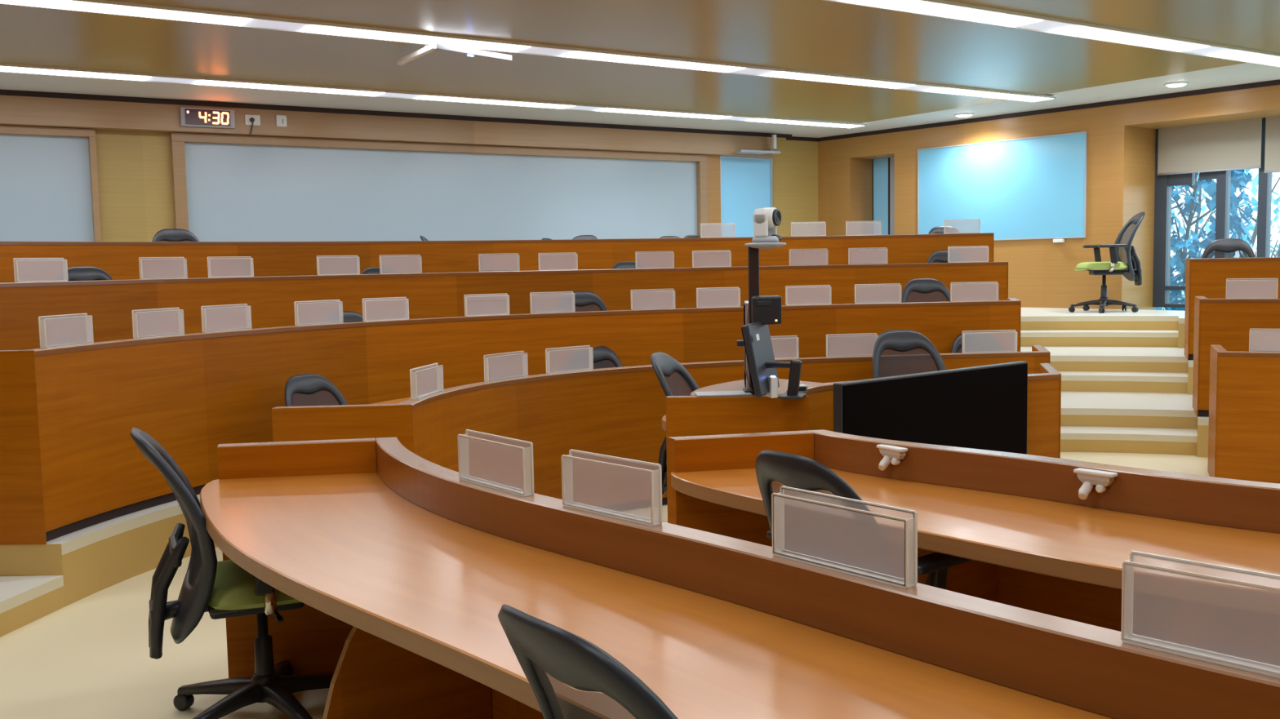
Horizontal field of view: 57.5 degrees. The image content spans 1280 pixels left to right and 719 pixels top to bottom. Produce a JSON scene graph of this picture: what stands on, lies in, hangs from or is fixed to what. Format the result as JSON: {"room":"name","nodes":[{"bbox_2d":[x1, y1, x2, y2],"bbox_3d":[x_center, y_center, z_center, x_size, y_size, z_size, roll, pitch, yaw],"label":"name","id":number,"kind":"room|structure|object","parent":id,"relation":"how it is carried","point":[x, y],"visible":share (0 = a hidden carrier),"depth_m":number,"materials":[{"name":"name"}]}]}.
{"room":"lecture hall","nodes":[
{"label":"lecture hall","id":0,"kind":"room"},
{"bbox_2d":[0,575,65,637],"bbox_3d":[-3.251,1.151,4.951,1.062,0.151,1.138,-1,5,0],"label":"step","id":1,"kind":"structure","parent":0,"point":[24,600],"depth_m":5.32,"materials":[{"name":"white"}]},
{"bbox_2d":[94,129,817,241],"bbox_3d":[-4.058,-1.183,13.577,16.000,3.404,0.200,-4,6,-33],"label":"wall","id":2,"kind":"structure","parent":0,"point":[134,168],"depth_m":12.62,"materials":[{"name":"yellow paint"}]},
{"bbox_2d":[0,124,101,241],"bbox_3d":[-7.245,-1.570,11.312,3.664,1.469,0.101,-4,6,-33],"label":"whiteboard","id":3,"kind":"object","parent":2,"relation":"attached to","point":[49,191],"visible":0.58,"depth_m":12.06,"materials":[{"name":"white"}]},
{"bbox_2d":[179,106,235,128],"bbox_3d":[-4.682,-2.620,12.652,0.567,0.203,0.058,-4,6,-33],"label":"digital clock","id":4,"kind":"object","parent":2,"relation":"attached to","point":[189,116],"visible":1,"depth_m":12.63,"materials":[{"name":"grey plastic"}]},
{"bbox_2d":[0,88,773,157],"bbox_3d":[-4.122,-2.690,13.178,14.258,0.334,0.220,-4,6,-33],"label":"trim","id":5,"kind":"structure","parent":2,"relation":"attached to","point":[15,110],"depth_m":13.68,"materials":[{"name":"brown wood"}]},
{"bbox_2d":[169,132,708,241],"bbox_3d":[-2.068,-1.939,14.629,7.146,1.469,0.100,-4,6,-33],"label":"whiteboard","id":6,"kind":"object","parent":2,"relation":"attached to","point":[226,188],"visible":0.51,"depth_m":14.27,"materials":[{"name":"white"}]},
{"bbox_2d":[706,155,720,236],"bbox_3d":[1.038,-1.819,16.662,0.247,2.161,0.070,-4,6,-33],"label":"trim","id":7,"kind":"structure","parent":2,"relation":"attached to","point":[713,161],"depth_m":16.59,"materials":[{"name":"brown wood"}]},
{"bbox_2d":[720,155,773,237],"bbox_3d":[1.542,-2.193,16.972,0.969,1.487,0.050,-4,6,-33],"label":"board","id":8,"kind":"object","parent":2,"relation":"attached to","point":[746,182],"visible":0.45,"depth_m":16.95,"materials":[{"name":"blue glass"}]},
{"bbox_2d":[735,134,780,154],"bbox_3d":[1.654,-3.071,16.613,0.720,0.275,0.220,-4,6,-33],"label":"projector arm","id":9,"kind":"object","parent":2,"relation":"attached to","point":[774,150],"visible":1,"depth_m":16.64,"materials":[{"name":"grey plastic"}]},
{"bbox_2d":[0,391,1208,606],"bbox_3d":[1.133,0.678,8.780,12.891,0.302,4.702,-2,5,-13],"label":"floor","id":10,"kind":"structure","parent":0,"point":[93,559],"depth_m":6.11,"materials":[{"name":"white"}]},
{"bbox_2d":[323,311,367,323],"bbox_3d":[-2.120,0.116,8.753,0.617,0.939,0.614,0,5,16],"label":"office chair","id":11,"kind":"object","parent":10,"relation":"on","point":[348,316],"visible":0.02,"depth_m":8.97,"materials":[{"name":"black plastic"}]},
{"bbox_2d":[0,297,1021,545],"bbox_3d":[-0.496,0.139,8.264,8.048,0.915,2.134,-4,6,-33],"label":"desk","id":12,"kind":"object","parent":10,"relation":"on","point":[70,460],"visible":0.68,"depth_m":6.93,"materials":[{"name":"brown wood"}]},
{"bbox_2d":[38,313,93,348],"bbox_3d":[-2.804,-0.143,5.713,0.034,0.153,0.348,0,5,11],"label":"name plate","id":13,"kind":"object","parent":12,"relation":"on","point":[42,322],"visible":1,"depth_m":5.67,"materials":[{"name":"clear plastic"}]},
{"bbox_2d":[131,307,184,338],"bbox_3d":[-2.623,-0.201,6.365,0.034,0.153,0.349,1,5,20],"label":"name plate","id":14,"kind":"object","parent":12,"relation":"on","point":[180,312],"visible":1,"depth_m":6.34,"materials":[{"name":"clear plastic"}]},
{"bbox_2d":[200,303,251,333],"bbox_3d":[-2.417,-0.243,6.832,0.034,0.153,0.345,1,5,27],"label":"name plate","id":15,"kind":"object","parent":12,"relation":"on","point":[204,328],"visible":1,"depth_m":6.81,"materials":[{"name":"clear plastic"}]},
{"bbox_2d":[293,299,343,325],"bbox_3d":[-2.039,-0.299,7.422,0.034,0.153,0.346,3,6,38],"label":"name plate","id":16,"kind":"object","parent":12,"relation":"on","point":[340,303],"visible":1,"depth_m":7.41,"materials":[{"name":"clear plastic"}]},
{"bbox_2d":[362,297,408,321],"bbox_3d":[-1.698,-0.337,7.805,0.337,0.153,0.034,-6,7,-44],"label":"name plate","id":17,"kind":"object","parent":12,"relation":"on","point":[406,302],"visible":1,"depth_m":7.80,"materials":[{"name":"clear plastic"}]},
{"bbox_2d":[463,293,509,316],"bbox_3d":[-1.086,-0.389,8.297,0.338,0.153,0.034,-4,6,-33],"label":"name plate","id":18,"kind":"object","parent":12,"relation":"on","point":[507,295],"visible":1,"depth_m":8.29,"materials":[{"name":"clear plastic"}]},
{"bbox_2d":[529,291,575,313],"bbox_3d":[-0.640,-0.419,8.557,0.342,0.153,0.034,-3,5,-27],"label":"name plate","id":19,"kind":"object","parent":12,"relation":"on","point":[572,293],"visible":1,"depth_m":8.55,"materials":[{"name":"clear plastic"}]},
{"bbox_2d":[630,288,675,310],"bbox_3d":[0.100,-0.458,8.871,0.348,0.153,0.034,-3,5,-19],"label":"name plate","id":20,"kind":"object","parent":12,"relation":"on","point":[673,291],"visible":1,"depth_m":8.87,"materials":[{"name":"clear plastic"}]},
{"bbox_2d":[696,287,740,307],"bbox_3d":[0.607,-0.480,9.027,0.347,0.153,0.034,-2,5,-15],"label":"name plate","id":21,"kind":"object","parent":12,"relation":"on","point":[738,289],"visible":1,"depth_m":9.02,"materials":[{"name":"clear plastic"}]},
{"bbox_2d":[785,284,831,305],"bbox_3d":[1.325,-0.506,9.185,0.366,0.153,0.034,-2,5,-10],"label":"name plate","id":22,"kind":"object","parent":12,"relation":"on","point":[829,286],"visible":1,"depth_m":9.18,"materials":[{"name":"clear plastic"}]},
{"bbox_2d":[854,283,901,303],"bbox_3d":[1.891,-0.524,9.273,0.375,0.153,0.034,-2,5,-7],"label":"name plate","id":23,"kind":"object","parent":12,"relation":"on","point":[900,285],"visible":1,"depth_m":9.27,"materials":[{"name":"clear plastic"}]},
{"bbox_2d":[950,281,998,302],"bbox_3d":[2.673,-0.543,9.331,0.375,0.153,0.034,-1,5,-1],"label":"name plate","id":24,"kind":"object","parent":12,"relation":"on","point":[997,283],"visible":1,"depth_m":9.32,"materials":[{"name":"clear plastic"}]},
{"bbox_2d":[556,291,608,311],"bbox_3d":[-0.435,-0.044,9.733,0.679,1.035,0.677,2,6,33],"label":"office chair","id":25,"kind":"object","parent":10,"relation":"on","point":[584,301],"visible":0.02,"depth_m":9.98,"materials":[{"name":"black plastic"}]},
{"bbox_2d":[901,278,953,302],"bbox_3d":[2.600,-0.171,10.313,0.707,1.082,0.710,3,6,43],"label":"office chair","id":26,"kind":"object","parent":10,"relation":"on","point":[917,290],"visible":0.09,"depth_m":10.57,"materials":[{"name":"black plastic"}]},
{"bbox_2d":[1192,296,1279,417],"bbox_3d":[5.354,-0.006,8.733,2.350,0.915,0.841,3,6,38],"label":"desk","id":27,"kind":"object","parent":10,"relation":"on","point":[1228,323],"visible":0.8,"depth_m":8.92,"materials":[{"name":"brown wood"}]},
{"bbox_2d":[1226,278,1278,298],"bbox_3d":[4.636,-0.538,8.850,0.347,0.153,0.034,2,5,29],"label":"name plate","id":28,"kind":"object","parent":27,"relation":"on","point":[1227,280],"visible":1,"depth_m":8.85,"materials":[{"name":"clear plastic"}]},
{"bbox_2d":[0,452,1209,718],"bbox_3d":[2.611,1.136,5.497,16.513,0.120,23.281,-5,6,-38],"label":"floor","id":29,"kind":"structure","parent":0,"point":[89,658],"depth_m":4.76,"materials":[{"name":"beige carpet"}]},
{"bbox_2d":[130,427,333,718],"bbox_3d":[-1.355,0.737,4.098,0.703,1.050,0.687,0,5,12],"label":"office chair","id":30,"kind":"object","parent":29,"relation":"on","point":[223,589],"visible":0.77,"depth_m":3.92,"materials":[{"name":"grey plastic"}]},
{"bbox_2d":[207,560,301,610],"bbox_3d":[-1.298,0.773,4.111,0.499,0.089,0.510,-3,5,-24],"label":"seat cushion","id":31,"kind":"object","parent":30,"relation":"on","point":[233,588],"depth_m":3.88,"materials":[{"name":"green fabric"}]},
{"bbox_2d":[284,373,347,406],"bbox_3d":[-1.777,0.570,6.869,0.617,0.939,0.614,-1,5,-4],"label":"office chair","id":32,"kind":"object","parent":29,"relation":"on","point":[304,389],"visible":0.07,"depth_m":7.02,"materials":[{"name":"black plastic"}]},
{"bbox_2d":[497,604,677,718],"bbox_3d":[0.129,0.886,2.042,0.680,1.040,0.683,0,5,9],"label":"office chair","id":33,"kind":"object","parent":29,"relation":"on","point":[551,657],"visible":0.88,"depth_m":1.77,"materials":[{"name":"black plastic"}]},
{"bbox_2d":[567,346,622,370],"bbox_3d":[-0.278,0.402,8.418,0.630,0.964,0.633,2,6,32],"label":"office chair","id":34,"kind":"object","parent":29,"relation":"on","point":[604,357],"visible":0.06,"depth_m":8.65,"materials":[{"name":"black plastic"}]},
{"bbox_2d":[271,345,1050,511],"bbox_3d":[0.369,0.490,7.512,5.626,0.915,1.703,-4,6,-31],"label":"desk","id":35,"kind":"object","parent":29,"relation":"on","point":[612,411],"visible":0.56,"depth_m":7.05,"materials":[{"name":"brown wood"}]},
{"bbox_2d":[409,362,444,399],"bbox_3d":[-1.085,0.109,5.960,0.034,0.153,0.375,0,5,11],"label":"name plate","id":36,"kind":"object","parent":35,"relation":"on","point":[413,375],"visible":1,"depth_m":5.92,"materials":[{"name":"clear plastic"}]},
{"bbox_2d":[483,351,528,382],"bbox_3d":[-0.771,0.038,6.738,0.034,0.153,0.351,2,6,34],"label":"name plate","id":37,"kind":"object","parent":35,"relation":"on","point":[525,360],"visible":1,"depth_m":6.72,"materials":[{"name":"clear plastic"}]},
{"bbox_2d":[545,345,593,373],"bbox_3d":[-0.429,-0.001,7.133,0.345,0.153,0.034,-5,6,-42],"label":"name plate","id":38,"kind":"object","parent":35,"relation":"on","point":[590,349],"visible":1,"depth_m":7.12,"materials":[{"name":"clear plastic"}]},
{"bbox_2d":[826,333,878,357],"bbox_3d":[1.433,-0.097,7.886,0.355,0.153,0.034,-2,5,-8],"label":"name plate","id":39,"kind":"object","parent":35,"relation":"on","point":[876,335],"visible":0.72,"depth_m":7.87,"materials":[{"name":"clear plastic"}]},
{"bbox_2d":[961,329,1017,353],"bbox_3d":[2.393,-0.123,7.992,0.375,0.153,0.034,-1,5,-4],"label":"name plate","id":40,"kind":"object","parent":35,"relation":"on","point":[1015,331],"visible":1,"depth_m":7.99,"materials":[{"name":"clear plastic"}]},
{"bbox_2d":[650,351,699,494],"bbox_3d":[0.443,0.500,6.432,0.703,1.071,0.700,-3,5,-23],"label":"office chair","id":41,"kind":"object","parent":29,"relation":"on","point":[677,380],"visible":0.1,"depth_m":6.52,"materials":[{"name":"black plastic"}]},
{"bbox_2d":[200,437,1279,718],"bbox_3d":[0.049,0.900,2.642,0.973,0.915,4.942,-5,6,-39],"label":"curved desk","id":42,"kind":"object","parent":29,"relation":"on","point":[403,569],"visible":0.92,"depth_m":2.67,"materials":[{"name":"brown wood"}]},
{"bbox_2d":[457,429,533,497],"bbox_3d":[-0.433,0.304,3.472,0.034,0.153,0.375,-5,6,-38],"label":"name plate","id":43,"kind":"object","parent":42,"relation":"on","point":[463,442],"visible":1,"depth_m":3.45,"materials":[{"name":"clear plastic"}]},
{"bbox_2d":[561,448,662,526],"bbox_3d":[-0.079,0.332,3.059,0.034,0.153,0.363,-5,6,-42],"label":"name plate","id":44,"kind":"object","parent":42,"relation":"on","point":[656,517],"visible":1,"depth_m":3.04,"materials":[{"name":"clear plastic"}]},
{"bbox_2d":[771,485,917,589],"bbox_3d":[0.426,0.371,2.477,0.034,0.153,0.375,-5,6,-39],"label":"name plate","id":45,"kind":"object","parent":42,"relation":"on","point":[910,580],"visible":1,"depth_m":2.45,"materials":[{"name":"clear plastic"}]},
{"bbox_2d":[1120,551,1279,678],"bbox_3d":[0.925,0.411,1.890,0.034,0.153,0.280,-5,6,-43],"label":"name plate","id":46,"kind":"object","parent":42,"relation":"on","point":[1127,637],"visible":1,"depth_m":1.92,"materials":[{"name":"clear plastic"}]},
{"bbox_2d":[662,363,1061,523],"bbox_3d":[1.282,0.553,6.556,2.791,0.915,1.067,-4,5,-29],"label":"desk","id":47,"kind":"object","parent":29,"relation":"on","point":[692,415],"visible":0.29,"depth_m":5.71,"materials":[{"name":"brown wood"}]},
{"bbox_2d":[694,391,752,396],"bbox_3d":[0.411,0.169,5.783,0.270,0.008,0.160,-1,5,-2],"label":"desk mat","id":48,"kind":"object","parent":47,"relation":"on","point":[715,393],"visible":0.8,"depth_m":5.74,"materials":[{"name":"grey plastic"}]},
{"bbox_2d":[743,300,749,388],"bbox_3d":[0.553,-0.074,6.012,0.032,0.450,0.240,-1,5,4],"label":"screen","id":49,"kind":"object","parent":47,"relation":"on","point":[746,302],"visible":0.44,"depth_m":5.90,"materials":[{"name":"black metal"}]},
{"bbox_2d":[690,378,822,395],"bbox_3d":[0.620,0.157,6.118,0.524,0.030,0.942,1,5,27],"label":"countertop","id":50,"kind":"structure","parent":47,"relation":"on","point":[738,385],"depth_m":6.13,"materials":[{"name":"brown wood"}]},
{"bbox_2d":[736,242,786,394],"bbox_3d":[0.606,-0.206,5.801,0.252,0.747,0.210,-1,5,0],"label":"stand","id":51,"kind":"object","parent":47,"relation":"on","point":[766,309],"visible":0.77,"depth_m":5.71,"materials":[{"name":"grey plastic"}]},
{"bbox_2d":[751,207,781,242],"bbox_3d":[0.622,-0.664,5.764,0.137,0.170,0.136,2,6,32],"label":"camera","id":52,"kind":"object","parent":51,"relation":"on","point":[766,220],"visible":0.98,"depth_m":5.71,"materials":[{"name":"grey plastic"}]},
{"bbox_2d":[741,321,806,399],"bbox_3d":[0.661,0.001,5.625,0.255,0.362,0.440,1,5,18],"label":"monitor","id":53,"kind":"object","parent":47,"relation":"on","point":[762,364],"visible":0.91,"depth_m":5.58,"materials":[{"name":"grey plastic"}]},
{"bbox_2d":[768,375,777,398],"bbox_3d":[0.639,0.130,5.610,0.036,0.106,0.050,-2,5,-10],"label":"adapter","id":54,"kind":"object","parent":53,"relation":"attached to","point":[772,380],"visible":1,"depth_m":5.59,"materials":[{"name":"white plastic"}]},
{"bbox_2d":[755,450,973,590],"bbox_3d":[0.702,0.753,3.692,0.660,1.010,0.663,0,5,7],"label":"office chair","id":55,"kind":"object","parent":29,"relation":"on","point":[856,540],"visible":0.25,"depth_m":3.46,"materials":[{"name":"black plastic"}]},
{"bbox_2d":[872,329,946,378],"bbox_3d":[1.781,0.384,7.342,0.719,1.102,0.726,2,6,33],"label":"office chair","id":56,"kind":"object","parent":29,"relation":"on","point":[895,352],"visible":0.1,"depth_m":7.59,"materials":[{"name":"black plastic"}]},
{"bbox_2d":[833,360,1027,454],"bbox_3d":[1.533,0.559,5.912,1.531,0.999,0.300,-5,6,-39],"label":"television","id":57,"kind":"object","parent":29,"relation":"on","point":[981,407],"visible":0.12,"depth_m":5.89,"materials":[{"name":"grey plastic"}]},
{"bbox_2d":[666,429,1279,666],"bbox_3d":[1.184,0.804,3.557,2.792,0.915,0.851,3,7,43],"label":"curved desk","id":58,"kind":"object","parent":29,"relation":"on","point":[1025,528],"visible":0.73,"depth_m":3.55,"materials":[{"name":"brown wood"}]},
{"bbox_2d":[876,444,907,471],"bbox_3d":[0.886,0.352,4.135,0.054,0.088,0.125,-4,6,-31],"label":"clip","id":59,"kind":"object","parent":58,"relation":"attached to","point":[892,454],"visible":1,"depth_m":4.13,"materials":[{"name":"white plastic"}]},
{"bbox_2d":[1073,467,1117,499],"bbox_3d":[1.398,0.389,3.596,0.055,0.091,0.129,-5,6,-40],"label":"clip","id":60,"kind":"object","parent":58,"relation":"attached to","point":[1089,477],"visible":1,"depth_m":3.60,"materials":[{"name":"grey plastic"}]},
{"bbox_2d":[951,332,1003,353],"bbox_3d":[2.654,0.296,8.978,0.641,0.976,0.638,-6,7,-45],"label":"office chair","id":61,"kind":"object","parent":29,"relation":"on","point":[981,342],"visible":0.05,"depth_m":9.21,"materials":[{"name":"black plastic"}]},
{"bbox_2d":[1207,344,1279,484],"bbox_3d":[4.699,0.401,7.637,1.877,0.915,0.797,2,6,36],"label":"desk","id":62,"kind":"object","parent":29,"relation":"on","point":[1244,428],"visible":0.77,"depth_m":7.71,"materials":[{"name":"brown wood"}]},
{"bbox_2d":[0,62,1279,137],"bbox_3d":[2.547,-2.390,5.204,16.513,0.150,23.281,-5,6,-38],"label":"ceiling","id":63,"kind":"structure","parent":0,"point":[1245,73],"depth_m":13.16,"materials":[{"name":"white paint"}]},
{"bbox_2d":[0,88,791,137],"bbox_3d":[-3.747,-2.844,13.274,14.211,0.054,0.006,-4,6,-33],"label":"trim","id":64,"kind":"structure","parent":63,"relation":"attached to","point":[6,92],"depth_m":13.56,"materials":[{"name":"black"}]},
{"bbox_2d":[0,0,1279,123],"bbox_3d":[2.222,-2.190,3.858,14.198,0.014,19.210,-4,6,-33],"label":"ceiling panel","id":65,"kind":"object","parent":63,"relation":"attached to","point":[820,36],"visible":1,"depth_m":9.84,"materials":[{"name":"brown paint"}]},
{"bbox_2d":[0,62,866,128],"bbox_3d":[-2.517,-2.785,12.289,13.200,0.025,0.350,-4,6,-34],"label":"strip light","id":66,"kind":"object","parent":65,"relation":"attached to","point":[10,68],"visible":1,"depth_m":12.12,"materials":[{"name":"white plastic"}]},
{"bbox_2d":[146,76,755,119],"bbox_3d":[-2.517,-2.787,12.288,13.190,0.006,0.300,-4,6,-34],"label":"diffuser","id":67,"kind":"object","parent":66,"relation":"attached to","point":[181,80],"depth_m":12.43,"materials":[{"name":"white"}]},
{"bbox_2d":[395,43,511,65],"bbox_3d":[-1.572,-2.514,9.574,0.994,0.089,0.726,-1,5,0],"label":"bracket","id":68,"kind":"object","parent":65,"relation":"hanging from","point":[425,50],"visible":1,"depth_m":9.50,"materials":[{"name":"white metal"}]},
{"bbox_2d":[0,0,1056,102],"bbox_3d":[-0.791,-2.617,9.889,13.200,0.025,0.352,-4,6,-34],"label":"strip light","id":69,"kind":"object","parent":65,"relation":"attached to","point":[103,6],"visible":1,"depth_m":9.43,"materials":[{"name":"white plastic"}]},
{"bbox_2d":[243,18,941,90],"bbox_3d":[-0.791,-2.619,9.889,13.190,0.006,0.300,-4,6,-34],"label":"diffuser","id":70,"kind":"object","parent":69,"relation":"attached to","point":[282,24],"depth_m":9.95,"materials":[{"name":"white plastic"}]},
{"bbox_2d":[824,0,1279,66],"bbox_3d":[1.311,-2.492,7.929,13.200,0.025,0.352,-4,6,-34],"label":"strip light","id":71,"kind":"object","parent":65,"relation":"attached to","point":[937,8],"visible":1,"depth_m":9.29,"materials":[{"name":"white plastic"}]},
{"bbox_2d":[817,84,1279,310],"bbox_3d":[9.688,-1.119,9.807,0.820,3.404,21.221,-5,6,-39],"label":"wall","id":72,"kind":"structure","parent":0,"point":[1122,138],"depth_m":14.49,"materials":[{"name":"brown wood"}]},
{"bbox_2d":[872,157,889,235],"bbox_3d":[3.603,-2.237,17.455,0.020,1.610,0.322,-5,6,-39],"label":"door","id":73,"kind":"structure","parent":72,"relation":"attached to","point":[881,166],"depth_m":17.42,"materials":[{"name":"blue glass"}]},
{"bbox_2d":[889,156,894,235],"bbox_3d":[3.959,-1.918,17.047,0.015,2.190,0.772,-5,6,-39],"label":"trim","id":74,"kind":"structure","parent":72,"relation":"attached to","point":[891,159],"depth_m":17.27,"materials":[{"name":"grey metal"}]},
{"bbox_2d":[917,131,1087,240],"bbox_3d":[4.670,-2.209,15.286,0.026,1.294,2.538,-5,6,-39],"label":"board","id":75,"kind":"object","parent":72,"relation":"attached to","point":[1028,188],"visible":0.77,"depth_m":15.14,"materials":[{"name":"blue glass"}]},
{"bbox_2d":[786,79,1279,141],"bbox_3d":[6.799,-2.975,12.556,0.614,0.054,13.300,-5,6,-41],"label":"trim","id":76,"kind":"structure","parent":72,"relation":"attached to","point":[1273,82],"depth_m":14.55,"materials":[{"name":"black"}]},
{"bbox_2d":[1152,117,1271,307],"bbox_3d":[8.987,-1.577,11.260,0.120,2.286,8.808,-5,6,-39],"label":"window","id":77,"kind":"structure","parent":72,"relation":"in","point":[1162,287],"depth_m":14.18,"materials":[{"name":"grey metal"}]},
{"bbox_2d":[1156,117,1262,175],"bbox_3d":[6.715,-2.532,13.806,0.029,0.623,1.213,-5,6,-39],"label":"roller blind","id":78,"kind":"object","parent":77,"relation":"attached to","point":[1235,144],"visible":0.88,"depth_m":13.78,"materials":[{"name":"beige fabric"}]},
{"bbox_2d":[1263,115,1279,173],"bbox_3d":[7.376,-2.446,12.990,0.028,0.682,0.805,-5,6,-39],"label":"roller blind","id":79,"kind":"object","parent":77,"relation":"attached to","point":[1272,154],"visible":0.86,"depth_m":13.24,"materials":[{"name":"beige fabric"}]},
{"bbox_2d":[1020,329,1177,347],"bbox_3d":[4.729,-0.226,12.479,1.925,0.151,0.462,0,5,16],"label":"step","id":80,"kind":"structure","parent":0,"point":[1045,338],"depth_m":12.29,"materials":[{"name":"white"}]},
{"bbox_2d":[1020,306,1185,347],"bbox_3d":[-2.473,0.487,8.207,21.575,0.908,10.721,-4,6,-33],"label":"floor","id":81,"kind":"structure","parent":0,"point":[1031,318],"depth_m":12.70,"materials":[{"name":"white carpet"}]},
{"bbox_2d":[151,228,199,241],"bbox_3d":[-4.315,-0.708,11.022,0.703,1.075,0.706,0,5,14],"label":"office chair","id":82,"kind":"object","parent":81,"relation":"on","point":[166,234],"visible":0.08,"depth_m":11.26,"materials":[{"name":"black plastic"}]},
{"bbox_2d":[0,232,993,283],"bbox_3d":[-1.918,-0.631,10.534,12.597,0.915,3.102,-4,6,-34],"label":"desk","id":83,"kind":"object","parent":81,"relation":"on","point":[119,260],"visible":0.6,"depth_m":11.43,"materials":[{"name":"brown wood"}]},
{"bbox_2d":[928,226,959,234],"bbox_3d":[3.563,-1.033,13.485,0.674,1.031,0.677,-5,6,-39],"label":"office chair","id":84,"kind":"object","parent":81,"relation":"on","point":[939,229],"visible":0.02,"depth_m":13.75,"materials":[{"name":"black plastic"}]},
{"bbox_2d":[1068,211,1145,313],"bbox_3d":[5.386,-1.122,13.481,0.749,1.141,0.746,-5,6,-38],"label":"office chair","id":85,"kind":"object","parent":81,"relation":"on","point":[1122,254],"visible":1,"depth_m":13.39,"materials":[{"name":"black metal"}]},
{"bbox_2d":[1074,262,1128,271],"bbox_3d":[5.323,-1.080,13.491,0.542,0.097,0.554,-1,5,6],"label":"seat cushion","id":86,"kind":"object","parent":85,"relation":"on","point":[1084,266],"depth_m":13.26,"materials":[{"name":"green fabric"}]},
{"bbox_2d":[1020,346,1193,394],"bbox_3d":[0.995,0.435,9.910,15.660,0.605,5.774,-2,5,-11],"label":"stair step","id":87,"kind":"structure","parent":0,"point":[1122,359],"depth_m":11.20,"materials":[{"name":"white"}]},
{"bbox_2d":[58,266,113,280],"bbox_3d":[-4.133,-0.201,8.885,0.665,1.017,0.668,0,5,7],"label":"office chair","id":88,"kind":"object","parent":87,"relation":"on","point":[82,273],"visible":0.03,"depth_m":9.10,"materials":[{"name":"black plastic"}]},
{"bbox_2d":[0,261,1008,350],"bbox_3d":[-1.137,-0.254,9.484,10.238,0.915,2.559,-4,6,-33],"label":"desk","id":89,"kind":"object","parent":87,"relation":"on","point":[110,304],"visible":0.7,"depth_m":9.64,"materials":[{"name":"brown wood"}]},
{"bbox_2d":[13,257,68,282],"bbox_3d":[-3.839,-0.576,7.487,0.034,0.153,0.360,1,5,26],"label":"name plate","id":90,"kind":"object","parent":89,"relation":"on","point":[64,261],"visible":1,"depth_m":7.46,"materials":[{"name":"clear plastic"}]},
{"bbox_2d":[138,257,187,279],"bbox_3d":[-3.374,-0.649,8.268,0.034,0.153,0.350,2,6,36],"label":"name plate","id":91,"kind":"object","parent":89,"relation":"on","point":[184,260],"visible":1,"depth_m":8.24,"materials":[{"name":"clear plastic"}]},
{"bbox_2d":[207,256,253,277],"bbox_3d":[-3.042,-0.689,8.682,0.034,0.153,0.351,3,6,41],"label":"name plate","id":92,"kind":"object","parent":89,"relation":"on","point":[213,257],"visible":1,"depth_m":8.67,"materials":[{"name":"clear plastic"}]},
{"bbox_2d":[316,255,359,275],"bbox_3d":[-2.400,-0.752,9.296,0.349,0.153,0.034,-5,6,-39],"label":"name plate","id":93,"kind":"object","parent":89,"relation":"on","point":[317,258],"visible":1,"depth_m":9.29,"materials":[{"name":"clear plastic"}]},
{"bbox_2d":[379,254,422,273],"bbox_3d":[-1.970,-0.786,9.617,0.355,0.153,0.034,-4,6,-34],"label":"name plate","id":94,"kind":"object","parent":89,"relation":"on","point":[419,256],"visible":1,"depth_m":9.61,"materials":[{"name":"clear plastic"}]},
{"bbox_2d":[611,261,644,269],"bbox_3d":[-0.052,-0.481,11.572,0.641,0.983,0.648,2,6,32],"label":"office chair","id":95,"kind":"object","parent":87,"relation":"on","point":[624,264],"visible":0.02,"depth_m":11.83,"materials":[{"name":"black plastic"}]},
{"bbox_2d":[926,250,966,262],"bbox_3d":[3.193,-0.599,11.945,0.684,1.038,0.676,-6,7,-43],"label":"office chair","id":96,"kind":"object","parent":87,"relation":"on","point":[939,256],"visible":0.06,"depth_m":12.20,"materials":[{"name":"black plastic"}]},
{"bbox_2d":[1200,238,1255,258],"bbox_3d":[5.666,-0.617,11.246,0.719,1.100,0.722,-3,5,-20],"label":"office chair","id":97,"kind":"object","parent":87,"relation":"on","point":[1224,247],"visible":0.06,"depth_m":11.49,"materials":[{"name":"black plastic"}]},
{"bbox_2d":[1184,257,1279,359],"bbox_3d":[6.322,-0.427,9.938,3.249,0.915,0.907,3,6,40],"label":"desk","id":98,"kind":"object","parent":87,"relation":"on","point":[1206,277],"visible":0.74,"depth_m":10.36,"materials":[{"name":"brown wood"}]},
{"bbox_2d":[1058,371,1187,393],"bbox_3d":[4.279,0.209,10.991,1.670,0.151,0.459,0,5,16],"label":"step","id":99,"kind":"structure","parent":0,"point":[1071,381],"depth_m":10.78,"materials":[{"name":"white carpet"}]},
{"bbox_2d":[1060,426,1197,455],"bbox_3d":[3.769,0.651,9.444,1.448,0.151,0.458,0,5,14],"label":"step","id":100,"kind":"structure","parent":0,"point":[1184,442],"depth_m":9.27,"materials":[{"name":"white carpet"}]},
{"label":"outside","id":101,"kind":"structure","parent":0,"visible":0},
{"bbox_2d":[1162,284,1185,310],"bbox_3d":[29.756,-1.242,32.902,59.100,0.100,70.001,-5,6,-39],"label":"ground","id":102,"kind":"structure","parent":101,"point":[1183,292],"depth_m":52.54,"materials":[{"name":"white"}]},
{"bbox_2d":[1155,168,1257,311],"bbox_3d":[8.911,-2.316,19.039,2.152,5.094,2.063,-1,5,0],"label":"tree","id":103,"kind":"object","parent":102,"relation":"on","point":[1239,179],"visible":0.21,"depth_m":18.57,"materials":[{"name":"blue plant"}]},
{"bbox_2d":[1170,168,1279,299],"bbox_3d":[11.929,-2.949,24.526,2.668,5.337,2.644,-1,5,0],"label":"tree","id":104,"kind":"object","parent":102,"relation":"on","point":[1255,181],"visible":0.17,"depth_m":24.06,"materials":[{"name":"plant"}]},
{"bbox_2d":[1247,194,1279,257],"bbox_3d":[15.379,-3.188,27.513,2.526,5.216,2.563,-1,5,0],"label":"tree","id":105,"kind":"object","parent":102,"relation":"on","point":[1277,210],"visible":0.2,"depth_m":27.52,"materials":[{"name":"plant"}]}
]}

